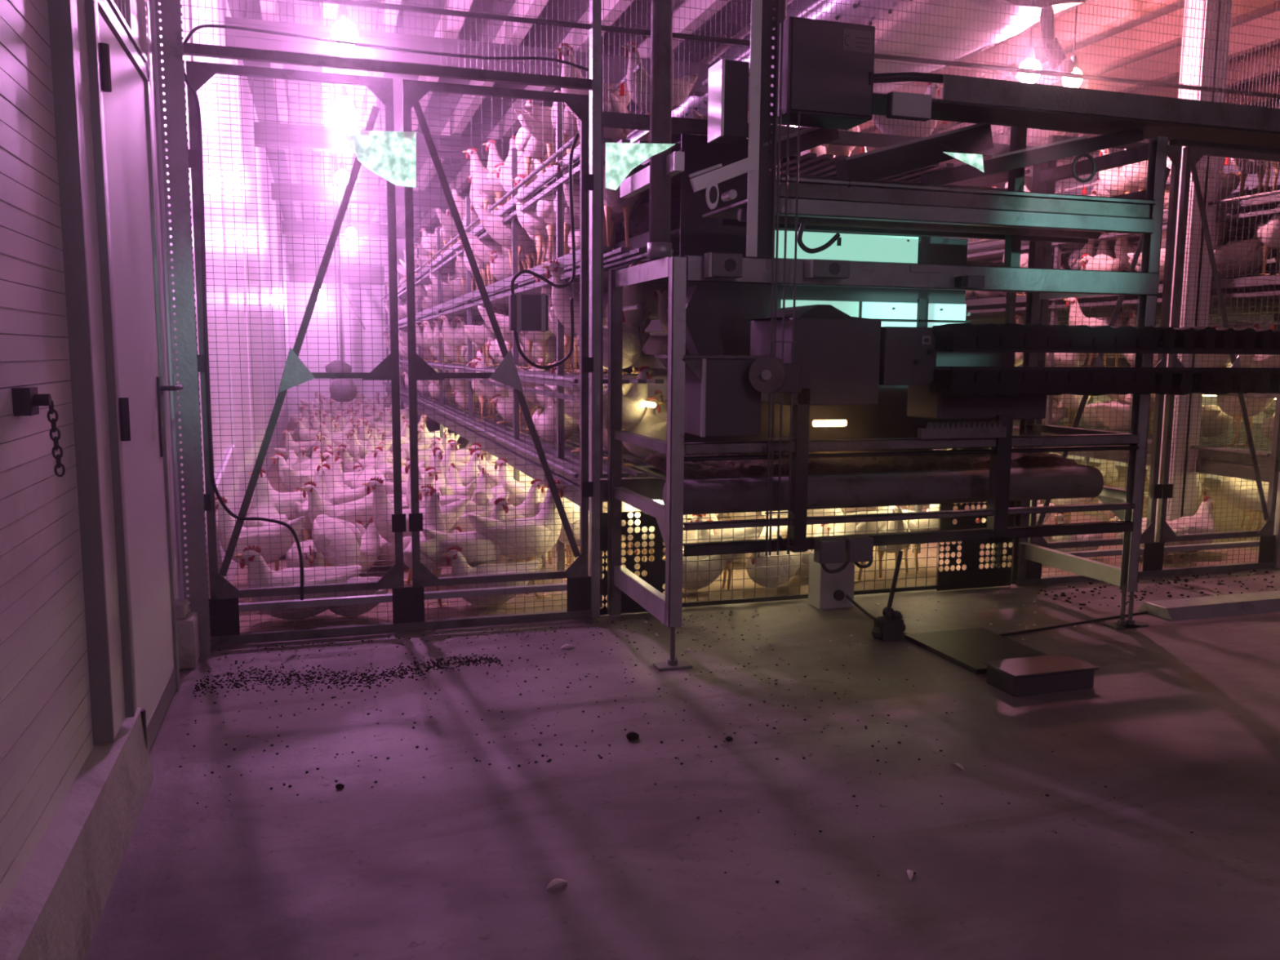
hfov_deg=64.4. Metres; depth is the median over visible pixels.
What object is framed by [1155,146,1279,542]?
gate leaf
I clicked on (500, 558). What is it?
hen
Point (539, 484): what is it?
hen
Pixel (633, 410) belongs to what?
hen
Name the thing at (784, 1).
vertical pipe
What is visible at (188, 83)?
cable
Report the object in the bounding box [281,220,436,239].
beam
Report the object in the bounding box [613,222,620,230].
hen
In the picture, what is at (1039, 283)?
frame
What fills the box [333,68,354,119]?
lamp
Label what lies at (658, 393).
hen
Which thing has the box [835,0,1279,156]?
ceiling beam
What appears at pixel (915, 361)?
switch
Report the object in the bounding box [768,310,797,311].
clamp
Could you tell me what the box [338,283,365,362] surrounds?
trim
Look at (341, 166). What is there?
socket
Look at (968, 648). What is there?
floor plate
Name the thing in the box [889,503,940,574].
hen
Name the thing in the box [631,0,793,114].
trim
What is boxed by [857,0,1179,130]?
ceiling beam
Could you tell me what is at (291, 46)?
ceiling beam
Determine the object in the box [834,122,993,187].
metal beam
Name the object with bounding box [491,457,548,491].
hen
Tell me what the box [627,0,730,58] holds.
trim
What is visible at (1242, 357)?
hen
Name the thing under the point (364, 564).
hen
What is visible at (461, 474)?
hen
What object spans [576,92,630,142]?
hen
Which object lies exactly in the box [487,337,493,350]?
hen
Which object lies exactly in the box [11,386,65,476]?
chain
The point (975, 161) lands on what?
sheet
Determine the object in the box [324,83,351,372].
hanging drinker
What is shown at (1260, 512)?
hen
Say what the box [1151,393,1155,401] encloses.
hen
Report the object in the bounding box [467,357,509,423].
hen
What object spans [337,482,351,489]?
hen
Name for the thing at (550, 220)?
hen
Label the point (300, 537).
hen
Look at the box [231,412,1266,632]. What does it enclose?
litter
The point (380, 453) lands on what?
hen
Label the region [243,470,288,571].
hen
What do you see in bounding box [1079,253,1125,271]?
hen
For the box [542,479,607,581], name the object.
hen
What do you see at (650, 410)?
hen
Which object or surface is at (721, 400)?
box
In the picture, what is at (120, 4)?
trim
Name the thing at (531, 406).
hen
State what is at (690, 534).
hen
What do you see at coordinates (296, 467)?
hen
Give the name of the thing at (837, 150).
hen
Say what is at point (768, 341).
clamp
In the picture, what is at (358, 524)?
hen
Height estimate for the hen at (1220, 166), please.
0.554 m
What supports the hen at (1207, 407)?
on the rack at (987, 310)
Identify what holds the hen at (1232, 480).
on the litter
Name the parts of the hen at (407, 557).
leg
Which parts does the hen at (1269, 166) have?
leg, leg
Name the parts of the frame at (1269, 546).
foot plate, sill, foot plate, rail, foot plate, post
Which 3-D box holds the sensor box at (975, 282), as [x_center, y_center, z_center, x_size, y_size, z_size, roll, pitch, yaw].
[1.375,-0.826,4.237,0.110,0.050,0.054,-2,7,-17]
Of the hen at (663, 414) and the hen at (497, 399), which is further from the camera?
the hen at (497, 399)
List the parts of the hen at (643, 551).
leg, leg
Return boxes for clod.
[335,783,344,789]
[626,731,639,740]
[725,736,733,741]
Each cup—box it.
[618,83,626,96]
[860,146,866,153]
[1081,186,1086,195]
[1223,157,1230,165]
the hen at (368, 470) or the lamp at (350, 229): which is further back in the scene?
the lamp at (350, 229)
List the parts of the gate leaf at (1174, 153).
rail, rail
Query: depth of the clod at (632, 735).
3.31 m
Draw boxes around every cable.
[183,24,588,71]
[184,71,303,599]
[511,133,578,293]
[513,297,573,368]
[765,0,780,555]
[768,0,783,555]
[776,110,789,555]
[779,535,808,551]
[786,111,800,554]
[820,561,848,573]
[853,556,873,568]
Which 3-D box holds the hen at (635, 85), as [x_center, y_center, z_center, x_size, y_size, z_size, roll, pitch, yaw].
[0.095,-1.896,5.053,0.475,0.483,0.195,-4,8,-33]
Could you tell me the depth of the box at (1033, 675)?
3.83 m
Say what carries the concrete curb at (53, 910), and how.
attached to the wall at (24, 285)
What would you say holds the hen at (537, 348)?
on the rack at (811, 166)
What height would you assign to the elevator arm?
0.254 m
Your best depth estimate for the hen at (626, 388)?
5.84 m
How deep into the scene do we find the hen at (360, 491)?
6.22 m
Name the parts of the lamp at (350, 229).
bulb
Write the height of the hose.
0.133 m
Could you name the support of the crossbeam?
attached to the frame at (1039, 283)
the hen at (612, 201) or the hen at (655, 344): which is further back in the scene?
the hen at (655, 344)
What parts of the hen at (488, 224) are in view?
leg, leg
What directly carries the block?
on the floor
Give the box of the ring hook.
[1071,153,1096,182]
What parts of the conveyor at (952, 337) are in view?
rail, rail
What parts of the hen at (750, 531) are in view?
leg, leg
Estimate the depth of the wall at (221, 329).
5.71 m
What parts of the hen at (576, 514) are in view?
leg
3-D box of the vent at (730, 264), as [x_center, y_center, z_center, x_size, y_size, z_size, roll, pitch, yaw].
[0.345,-0.819,3.870,0.048,0.047,0.004,-2,7,-17]
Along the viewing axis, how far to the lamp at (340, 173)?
10.80 m
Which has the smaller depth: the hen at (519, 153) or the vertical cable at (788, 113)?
the vertical cable at (788, 113)
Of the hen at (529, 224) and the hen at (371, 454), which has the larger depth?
the hen at (371, 454)
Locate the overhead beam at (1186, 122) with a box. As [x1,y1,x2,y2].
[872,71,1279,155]
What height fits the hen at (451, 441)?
0.583 m
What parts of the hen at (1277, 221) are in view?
leg, leg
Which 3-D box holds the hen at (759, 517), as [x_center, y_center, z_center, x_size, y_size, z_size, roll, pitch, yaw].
[0.793,0.173,7.351,0.289,0.316,0.532,0,7,-4]
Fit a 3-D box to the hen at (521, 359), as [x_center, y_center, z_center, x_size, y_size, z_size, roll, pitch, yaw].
[-0.786,-1.009,7.585,0.425,0.309,0.296,-3,8,-27]
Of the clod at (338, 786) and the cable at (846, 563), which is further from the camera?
the cable at (846, 563)
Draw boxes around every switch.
[913,359,920,364]
[926,348,933,354]
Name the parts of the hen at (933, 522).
leg, leg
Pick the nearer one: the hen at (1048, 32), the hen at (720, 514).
the hen at (1048, 32)
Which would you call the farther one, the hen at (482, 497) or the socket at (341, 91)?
the socket at (341, 91)
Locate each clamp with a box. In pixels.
[764,511,791,514]
[766,436,793,439]
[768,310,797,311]
[768,341,796,342]
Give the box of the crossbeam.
[702,181,1150,239]
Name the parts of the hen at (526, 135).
leg, leg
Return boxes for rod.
[871,550,905,641]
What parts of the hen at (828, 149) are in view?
leg, leg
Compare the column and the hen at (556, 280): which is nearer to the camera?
the hen at (556, 280)
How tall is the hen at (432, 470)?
0.562 m
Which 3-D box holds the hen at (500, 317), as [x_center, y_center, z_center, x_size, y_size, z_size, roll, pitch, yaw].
[-0.920,-1.066,7.328,0.519,0.519,0.229,-2,7,-28]
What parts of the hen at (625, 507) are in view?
leg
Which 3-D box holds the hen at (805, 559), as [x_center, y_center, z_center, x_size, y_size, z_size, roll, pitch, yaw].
[0.907,0.393,5.678,0.287,0.295,0.459,2,7,16]
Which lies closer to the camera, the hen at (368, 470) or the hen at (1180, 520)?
the hen at (1180, 520)
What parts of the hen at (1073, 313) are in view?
leg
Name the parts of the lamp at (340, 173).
bulb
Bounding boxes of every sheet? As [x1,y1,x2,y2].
[344,100,416,187]
[604,142,675,190]
[680,133,1015,442]
[940,143,984,173]
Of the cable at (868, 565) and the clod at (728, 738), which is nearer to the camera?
the clod at (728, 738)
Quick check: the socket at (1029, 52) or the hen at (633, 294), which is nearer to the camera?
the hen at (633, 294)
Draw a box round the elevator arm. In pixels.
[762,127,839,162]
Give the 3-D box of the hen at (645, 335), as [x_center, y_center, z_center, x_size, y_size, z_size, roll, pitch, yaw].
[-0.159,-0.786,5.762,0.296,0.318,0.466,5,8,32]
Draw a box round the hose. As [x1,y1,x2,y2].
[796,218,839,253]
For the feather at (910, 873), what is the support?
on the floor
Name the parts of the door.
kick plate, handle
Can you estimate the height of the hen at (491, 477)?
0.535 m
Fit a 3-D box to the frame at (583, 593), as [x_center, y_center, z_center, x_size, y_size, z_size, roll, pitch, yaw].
[-1.021,-1.181,4.396,1.746,3.750,0.066,-2,7,-17]
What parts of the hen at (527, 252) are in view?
leg, leg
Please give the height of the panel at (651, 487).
0.645 m
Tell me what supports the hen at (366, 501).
on the litter
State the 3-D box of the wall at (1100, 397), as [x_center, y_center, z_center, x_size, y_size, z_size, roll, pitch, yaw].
[5.637,-2.045,11.774,0.100,3.750,24.600,-2,7,-17]
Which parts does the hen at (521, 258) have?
leg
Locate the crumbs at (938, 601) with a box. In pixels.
[644,591,1092,670]
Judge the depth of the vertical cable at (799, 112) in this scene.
4.00 m
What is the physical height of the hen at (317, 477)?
0.573 m
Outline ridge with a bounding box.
[191,653,502,697]
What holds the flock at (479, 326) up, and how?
on the rack at (811, 166)
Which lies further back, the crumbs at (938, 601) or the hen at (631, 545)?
the hen at (631, 545)
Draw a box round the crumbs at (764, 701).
[179,611,889,807]
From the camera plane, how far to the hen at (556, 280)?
5.43 m
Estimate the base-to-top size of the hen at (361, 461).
0.408 m
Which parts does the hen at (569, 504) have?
leg, leg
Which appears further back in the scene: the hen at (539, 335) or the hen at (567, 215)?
the hen at (539, 335)
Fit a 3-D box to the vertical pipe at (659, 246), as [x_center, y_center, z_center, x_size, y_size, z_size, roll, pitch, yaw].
[0.086,-1.936,3.925,0.100,2.120,0.100,-2,7,-17]
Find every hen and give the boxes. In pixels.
[215,497,305,602]
[232,544,362,620]
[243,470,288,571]
[248,467,307,519]
[269,453,306,492]
[281,446,321,492]
[283,519,312,555]
[285,536,333,568]
[288,459,325,492]
[293,465,333,540]
[298,480,373,526]
[299,456,345,487]
[311,514,361,566]
[317,449,392,488]
[322,463,379,504]
[328,575,388,617]
[335,444,390,472]
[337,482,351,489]
[350,466,386,488]
[353,465,363,471]
[354,519,404,566]
[357,458,392,470]
[359,517,380,573]
[360,476,469,585]
[364,447,392,459]
[364,502,408,529]
[371,446,429,482]
[381,481,407,494]
[386,447,444,482]
[386,457,406,493]
[386,466,441,504]
[401,458,469,508]
[403,488,450,607]
[417,439,460,471]
[418,448,486,486]
[418,484,509,572]
[422,497,511,566]
[428,449,453,494]
[440,546,539,606]
[448,462,477,499]
[450,526,509,564]
[455,453,497,471]
[459,478,544,519]
[463,147,506,211]
[465,231,502,284]
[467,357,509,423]
[467,443,523,473]
[467,480,566,598]
[470,467,493,504]
[471,349,494,421]
[474,205,536,272]
[477,305,523,368]
[477,463,534,487]
[478,162,504,209]
[483,139,511,202]
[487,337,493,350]
[488,249,532,280]
[489,393,543,423]
[490,481,532,502]
[491,162,537,192]
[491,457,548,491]
[493,337,508,360]
[494,204,537,268]
[502,246,532,269]
[502,482,570,555]
[504,135,534,166]
[507,552,547,571]
[508,364,535,433]
[509,173,555,269]
[511,343,537,364]
[514,105,568,166]
[515,99,547,185]
[515,364,573,435]
[520,328,553,368]
[520,335,573,365]
[521,357,545,430]
[527,232,555,265]
[530,146,555,163]
[531,274,575,372]
[532,397,577,442]
[534,155,555,177]
[535,364,572,440]
[536,164,571,264]
[536,251,547,262]
[538,500,578,566]
[540,259,644,373]
[542,236,564,261]
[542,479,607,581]
[547,359,634,452]
[548,284,589,372]
[548,327,579,369]
[551,92,579,156]
[553,89,578,155]
[553,157,622,246]
[553,195,589,254]
[554,42,630,117]
[564,364,634,446]
[568,224,615,250]
[570,364,654,466]
[572,290,579,371]
[573,167,645,244]
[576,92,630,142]
[576,332,649,369]
[577,324,642,368]
[577,395,665,454]
[588,373,623,459]
[602,502,626,546]
[603,142,639,249]
[603,289,651,372]
[604,260,648,373]
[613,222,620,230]
[621,40,697,143]
[621,501,692,561]
[622,202,649,236]
[622,413,666,457]
[623,506,645,568]
[630,499,662,554]
[641,334,667,354]
[651,289,667,333]
[653,389,666,407]
[655,406,666,419]
[661,400,666,408]
[662,519,714,557]
[662,548,727,590]
[687,514,764,590]
[692,109,746,138]
[702,513,787,562]
[716,513,732,520]
[726,511,761,519]
[746,107,801,138]
[746,551,803,586]
[756,513,764,519]
[760,510,787,533]
[794,524,831,577]
[800,145,835,157]
[801,126,831,154]
[806,508,843,516]
[806,523,833,537]
[821,125,859,158]
[829,510,887,583]
[840,506,870,514]
[871,82,942,137]
[876,506,910,579]
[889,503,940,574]
[971,500,1039,521]
[977,507,1050,559]
[979,502,1054,524]
[1040,9,1074,73]
[1049,497,1095,523]
[1049,512,1102,551]
[1063,297,1131,367]
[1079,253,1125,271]
[1093,393,1132,431]
[1097,496,1115,519]
[1098,148,1137,195]
[1106,393,1128,400]
[1108,514,1194,556]
[1122,149,1147,191]
[1123,353,1158,367]
[1127,248,1165,280]
[1131,393,1155,434]
[1145,183,1169,209]
[1146,466,1206,484]
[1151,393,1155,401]
[1160,231,1166,248]
[1165,496,1216,552]
[1166,156,1171,182]
[1194,480,1201,502]
[1197,354,1230,367]
[1200,404,1235,437]
[1213,209,1226,247]
[1213,238,1273,275]
[1216,365,1276,445]
[1217,171,1239,199]
[1219,157,1225,170]
[1221,475,1269,538]
[1224,325,1240,367]
[1229,328,1262,367]
[1231,157,1265,196]
[1236,478,1262,529]
[1247,159,1279,192]
[1252,233,1279,276]
[1252,324,1279,367]
[1256,201,1279,275]
[1261,412,1275,440]
[1262,399,1275,414]
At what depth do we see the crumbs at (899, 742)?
3.16 m
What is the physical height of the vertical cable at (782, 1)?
2.450 m
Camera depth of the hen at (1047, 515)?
6.77 m
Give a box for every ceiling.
[226,0,1279,226]
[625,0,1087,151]
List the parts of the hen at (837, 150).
leg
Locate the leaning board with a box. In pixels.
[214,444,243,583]
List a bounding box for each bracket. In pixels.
[688,155,757,208]
[906,385,1046,439]
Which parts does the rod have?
rod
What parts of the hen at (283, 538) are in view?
leg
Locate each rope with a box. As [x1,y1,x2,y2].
[845,594,909,635]
[998,611,1147,635]
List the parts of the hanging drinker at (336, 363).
cord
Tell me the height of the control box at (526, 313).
0.170 m
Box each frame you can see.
[182,0,601,644]
[607,0,1168,671]
[1015,128,1279,586]
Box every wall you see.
[0,0,93,910]
[71,0,292,737]
[285,234,667,413]
[942,98,1279,479]
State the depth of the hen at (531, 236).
6.73 m
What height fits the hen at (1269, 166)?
0.532 m
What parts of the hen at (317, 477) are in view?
leg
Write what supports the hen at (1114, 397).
on the rack at (987, 310)
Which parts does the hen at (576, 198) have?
leg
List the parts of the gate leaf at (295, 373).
rail, rail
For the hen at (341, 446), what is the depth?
8.03 m
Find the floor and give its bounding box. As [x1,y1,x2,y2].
[84,417,1279,959]
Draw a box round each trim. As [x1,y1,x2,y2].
[0,0,93,883]
[48,0,114,743]
[84,0,135,717]
[95,0,180,711]
[113,0,126,22]
[188,0,283,467]
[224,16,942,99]
[253,121,1032,191]
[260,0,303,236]
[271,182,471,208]
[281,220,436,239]
[288,263,384,284]
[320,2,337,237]
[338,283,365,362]
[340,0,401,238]
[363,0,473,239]
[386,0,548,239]
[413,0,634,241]
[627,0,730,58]
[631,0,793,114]
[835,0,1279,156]
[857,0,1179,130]
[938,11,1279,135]
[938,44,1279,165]
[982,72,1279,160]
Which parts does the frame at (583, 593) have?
foot plate, sill, rail, foot plate, foot plate, post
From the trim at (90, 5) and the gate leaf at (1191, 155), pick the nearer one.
the trim at (90, 5)
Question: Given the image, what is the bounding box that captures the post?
[155,0,211,655]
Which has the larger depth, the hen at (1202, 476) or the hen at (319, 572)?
the hen at (1202, 476)
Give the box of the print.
[924,337,928,342]
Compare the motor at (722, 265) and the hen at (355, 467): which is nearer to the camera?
the motor at (722, 265)
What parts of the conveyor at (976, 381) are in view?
rail, rail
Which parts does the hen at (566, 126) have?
leg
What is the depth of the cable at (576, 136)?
4.54 m
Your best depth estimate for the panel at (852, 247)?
5.05 m
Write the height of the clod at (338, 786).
0.015 m
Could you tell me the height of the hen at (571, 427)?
0.315 m
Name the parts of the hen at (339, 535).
leg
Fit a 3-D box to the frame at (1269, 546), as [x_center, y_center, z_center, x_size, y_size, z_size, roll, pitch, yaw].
[2.981,-1.306,5.647,1.856,3.750,0.066,-2,7,-17]
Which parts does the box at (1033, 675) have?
lid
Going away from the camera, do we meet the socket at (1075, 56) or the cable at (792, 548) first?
the cable at (792, 548)
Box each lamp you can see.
[316,216,323,297]
[331,4,357,49]
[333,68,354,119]
[335,118,349,185]
[346,204,356,239]
[1017,25,1039,83]
[1062,4,1082,87]
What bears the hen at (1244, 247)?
on the rack at (987, 310)
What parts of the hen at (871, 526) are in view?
leg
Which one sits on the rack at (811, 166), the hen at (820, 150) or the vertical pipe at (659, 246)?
the hen at (820, 150)
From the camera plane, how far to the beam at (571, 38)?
9.44 m
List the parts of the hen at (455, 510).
leg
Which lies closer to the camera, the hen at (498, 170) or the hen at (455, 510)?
the hen at (455, 510)
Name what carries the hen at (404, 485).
on the litter
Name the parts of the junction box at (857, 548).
lid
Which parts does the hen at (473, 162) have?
leg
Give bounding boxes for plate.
[903,627,1048,674]
[910,265,940,272]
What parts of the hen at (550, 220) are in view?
leg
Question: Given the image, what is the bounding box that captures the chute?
[685,284,724,355]
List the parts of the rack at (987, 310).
perch rail, perch rail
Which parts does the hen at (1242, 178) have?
leg, leg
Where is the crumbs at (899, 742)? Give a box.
[613,664,1193,883]
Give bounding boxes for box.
[508,293,548,332]
[654,355,764,436]
[707,58,748,144]
[769,16,875,129]
[808,551,854,609]
[813,536,845,564]
[842,535,873,562]
[879,326,936,385]
[885,91,931,121]
[954,275,985,288]
[982,653,1098,696]
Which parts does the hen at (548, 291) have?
leg, leg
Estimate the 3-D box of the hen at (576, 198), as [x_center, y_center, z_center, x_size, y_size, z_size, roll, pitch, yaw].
[-0.206,-1.446,5.385,0.492,0.509,0.241,-3,8,-26]
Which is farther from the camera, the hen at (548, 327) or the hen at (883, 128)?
the hen at (548, 327)
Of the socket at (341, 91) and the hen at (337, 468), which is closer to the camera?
the hen at (337, 468)
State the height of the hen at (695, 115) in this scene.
0.216 m
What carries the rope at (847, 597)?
on the floor
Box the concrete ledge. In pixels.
[1137,590,1279,621]
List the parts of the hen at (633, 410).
leg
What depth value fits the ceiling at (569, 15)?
8.83 m
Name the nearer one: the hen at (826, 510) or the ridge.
the ridge
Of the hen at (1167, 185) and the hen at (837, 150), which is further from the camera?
the hen at (1167, 185)
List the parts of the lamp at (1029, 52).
bulb, cord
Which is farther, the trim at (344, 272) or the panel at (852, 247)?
the trim at (344, 272)
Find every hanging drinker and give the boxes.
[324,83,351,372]
[329,67,356,401]
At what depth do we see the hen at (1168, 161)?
7.01 m
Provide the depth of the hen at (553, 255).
6.55 m
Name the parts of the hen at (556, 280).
leg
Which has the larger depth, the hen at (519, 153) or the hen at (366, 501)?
the hen at (519, 153)
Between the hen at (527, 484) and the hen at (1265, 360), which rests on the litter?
the hen at (527, 484)
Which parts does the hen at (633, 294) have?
leg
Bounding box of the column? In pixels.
[1155,0,1231,520]
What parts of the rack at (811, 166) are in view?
perch rail, perch rail, perch rail, perch rail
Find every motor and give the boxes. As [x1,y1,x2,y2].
[703,252,742,278]
[804,258,849,279]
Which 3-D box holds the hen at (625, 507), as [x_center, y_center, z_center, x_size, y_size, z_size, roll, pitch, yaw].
[0.079,0.296,5.611,0.529,0.530,0.230,-3,7,-17]
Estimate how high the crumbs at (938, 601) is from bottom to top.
0.013 m
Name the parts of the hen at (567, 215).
leg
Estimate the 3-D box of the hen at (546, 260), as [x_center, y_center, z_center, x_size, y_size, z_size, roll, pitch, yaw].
[-0.708,-1.751,7.644,0.543,0.548,0.228,-3,8,-24]
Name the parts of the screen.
tension rod, rail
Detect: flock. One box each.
[273,391,471,468]
[382,173,523,417]
[905,166,1269,515]
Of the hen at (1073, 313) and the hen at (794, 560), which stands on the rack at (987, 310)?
the hen at (1073, 313)
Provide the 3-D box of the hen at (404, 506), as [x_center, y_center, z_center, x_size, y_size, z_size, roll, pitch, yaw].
[-1.581,0.305,6.117,0.501,0.368,0.216,3,8,23]
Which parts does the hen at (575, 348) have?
leg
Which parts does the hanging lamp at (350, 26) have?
bulb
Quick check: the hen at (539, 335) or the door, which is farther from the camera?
the hen at (539, 335)
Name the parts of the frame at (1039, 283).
post, post, tall post, tall post, post, post, post, post, post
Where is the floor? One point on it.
(1179, 721)
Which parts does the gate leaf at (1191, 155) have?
rail, rail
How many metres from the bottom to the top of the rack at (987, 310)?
2.620 m
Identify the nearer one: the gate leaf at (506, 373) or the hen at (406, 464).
the gate leaf at (506, 373)
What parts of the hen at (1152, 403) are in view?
leg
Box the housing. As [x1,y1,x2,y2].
[750,304,881,405]
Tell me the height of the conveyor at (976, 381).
0.122 m
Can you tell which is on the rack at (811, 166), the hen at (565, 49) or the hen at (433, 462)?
the hen at (565, 49)
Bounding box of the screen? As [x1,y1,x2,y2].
[182,0,1279,175]
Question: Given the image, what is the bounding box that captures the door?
[97,10,183,751]
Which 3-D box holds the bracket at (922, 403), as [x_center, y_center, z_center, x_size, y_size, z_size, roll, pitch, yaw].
[1.448,-0.343,4.472,0.650,0.295,0.280,-2,7,-17]
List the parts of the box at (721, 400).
lid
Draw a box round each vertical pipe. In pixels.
[647,0,672,259]
[772,0,786,28]
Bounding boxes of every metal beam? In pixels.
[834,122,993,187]
[920,129,1143,186]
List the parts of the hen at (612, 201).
leg, leg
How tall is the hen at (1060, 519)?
0.321 m
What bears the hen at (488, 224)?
on the rack at (811, 166)
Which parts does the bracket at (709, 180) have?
bearing plate, arm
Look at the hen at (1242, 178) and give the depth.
6.70 m
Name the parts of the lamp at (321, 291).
cord, bulb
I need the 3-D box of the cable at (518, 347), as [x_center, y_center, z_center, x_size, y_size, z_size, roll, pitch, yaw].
[-0.430,-0.659,4.566,0.277,0.320,0.035,-2,7,-17]
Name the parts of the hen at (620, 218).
leg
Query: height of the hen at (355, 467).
0.349 m
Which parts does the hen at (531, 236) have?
leg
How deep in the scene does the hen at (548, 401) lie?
6.53 m
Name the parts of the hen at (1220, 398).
leg, leg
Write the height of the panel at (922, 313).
0.180 m
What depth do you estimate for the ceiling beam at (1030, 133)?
8.55 m
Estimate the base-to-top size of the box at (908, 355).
0.240 m
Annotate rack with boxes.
[380,59,1030,607]
[959,156,1279,504]
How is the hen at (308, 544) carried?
on the litter
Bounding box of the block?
[175,598,199,670]
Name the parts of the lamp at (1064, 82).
bulb, cord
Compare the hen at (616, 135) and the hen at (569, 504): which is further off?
the hen at (569, 504)
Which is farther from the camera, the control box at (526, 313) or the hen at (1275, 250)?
the hen at (1275, 250)
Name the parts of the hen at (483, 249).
leg, leg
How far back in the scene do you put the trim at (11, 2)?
2.15 m
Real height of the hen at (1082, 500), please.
0.601 m
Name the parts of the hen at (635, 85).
leg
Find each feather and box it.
[546,878,567,889]
[560,644,575,648]
[906,870,913,879]
[951,762,964,770]
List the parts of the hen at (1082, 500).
leg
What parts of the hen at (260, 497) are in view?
leg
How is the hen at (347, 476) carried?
on the litter
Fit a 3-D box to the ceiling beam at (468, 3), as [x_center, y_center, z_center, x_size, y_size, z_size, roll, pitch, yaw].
[-1.955,-3.574,9.231,0.090,0.200,24.500,-2,7,-17]
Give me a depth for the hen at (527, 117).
5.84 m
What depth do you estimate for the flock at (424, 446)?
11.37 m
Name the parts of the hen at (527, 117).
leg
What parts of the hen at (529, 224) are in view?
leg, leg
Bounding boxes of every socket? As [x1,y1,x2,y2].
[338,4,349,20]
[339,85,347,97]
[339,162,344,169]
[1026,46,1035,59]
[1070,55,1077,68]
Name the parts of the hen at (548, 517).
leg, leg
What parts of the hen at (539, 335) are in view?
leg, leg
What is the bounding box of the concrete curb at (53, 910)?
[0,706,153,959]
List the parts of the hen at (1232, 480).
leg, leg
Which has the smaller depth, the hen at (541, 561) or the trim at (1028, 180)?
the hen at (541, 561)
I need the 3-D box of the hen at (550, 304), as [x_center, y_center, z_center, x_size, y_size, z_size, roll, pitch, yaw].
[-0.371,-0.911,5.816,0.230,0.598,0.444,4,8,27]
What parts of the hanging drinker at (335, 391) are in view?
cord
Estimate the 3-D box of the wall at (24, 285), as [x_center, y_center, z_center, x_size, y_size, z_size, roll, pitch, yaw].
[-0.660,-0.612,-0.180,0.170,3.750,5.400,-2,7,-17]
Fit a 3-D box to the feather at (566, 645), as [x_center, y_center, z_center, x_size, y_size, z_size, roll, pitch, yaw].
[-0.308,0.711,4.344,0.070,0.015,0.026,-2,7,-17]
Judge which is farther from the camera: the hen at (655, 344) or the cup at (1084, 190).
the cup at (1084, 190)
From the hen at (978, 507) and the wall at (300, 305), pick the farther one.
the wall at (300, 305)
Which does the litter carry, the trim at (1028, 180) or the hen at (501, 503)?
the hen at (501, 503)
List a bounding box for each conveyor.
[928,366,1279,396]
[932,323,1279,355]
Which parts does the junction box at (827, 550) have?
lid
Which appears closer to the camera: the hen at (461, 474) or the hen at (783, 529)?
the hen at (783, 529)
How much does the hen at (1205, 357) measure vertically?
0.312 m
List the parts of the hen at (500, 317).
leg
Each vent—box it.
[724,258,736,271]
[829,262,839,275]
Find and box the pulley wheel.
[748,355,802,393]
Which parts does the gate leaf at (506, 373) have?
rail, rail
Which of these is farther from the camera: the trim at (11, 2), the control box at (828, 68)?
the control box at (828, 68)
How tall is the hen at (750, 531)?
0.430 m
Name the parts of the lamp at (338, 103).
bulb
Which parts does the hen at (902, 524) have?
leg, leg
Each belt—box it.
[632,419,1103,515]
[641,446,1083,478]
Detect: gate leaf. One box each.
[186,60,405,599]
[402,79,593,587]
[1027,134,1182,549]
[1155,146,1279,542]
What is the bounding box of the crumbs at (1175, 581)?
[1037,569,1276,608]
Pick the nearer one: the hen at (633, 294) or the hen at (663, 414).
the hen at (633, 294)
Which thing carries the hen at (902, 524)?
on the litter
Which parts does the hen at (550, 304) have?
leg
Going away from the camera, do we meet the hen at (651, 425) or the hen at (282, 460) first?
the hen at (651, 425)
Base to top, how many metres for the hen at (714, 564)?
0.243 m
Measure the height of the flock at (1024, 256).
2.781 m
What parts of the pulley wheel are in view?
motor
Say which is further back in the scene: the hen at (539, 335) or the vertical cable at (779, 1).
the hen at (539, 335)
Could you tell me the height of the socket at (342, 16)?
0.088 m
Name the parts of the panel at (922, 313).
panel, panel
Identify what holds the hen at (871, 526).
on the litter
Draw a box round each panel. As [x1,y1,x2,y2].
[600,476,940,607]
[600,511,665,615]
[774,230,918,263]
[781,298,970,327]
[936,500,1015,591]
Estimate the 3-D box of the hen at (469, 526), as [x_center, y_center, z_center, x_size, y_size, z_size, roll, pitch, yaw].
[-0.999,0.278,5.718,0.538,0.534,0.223,-2,7,-18]
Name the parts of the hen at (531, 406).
leg, leg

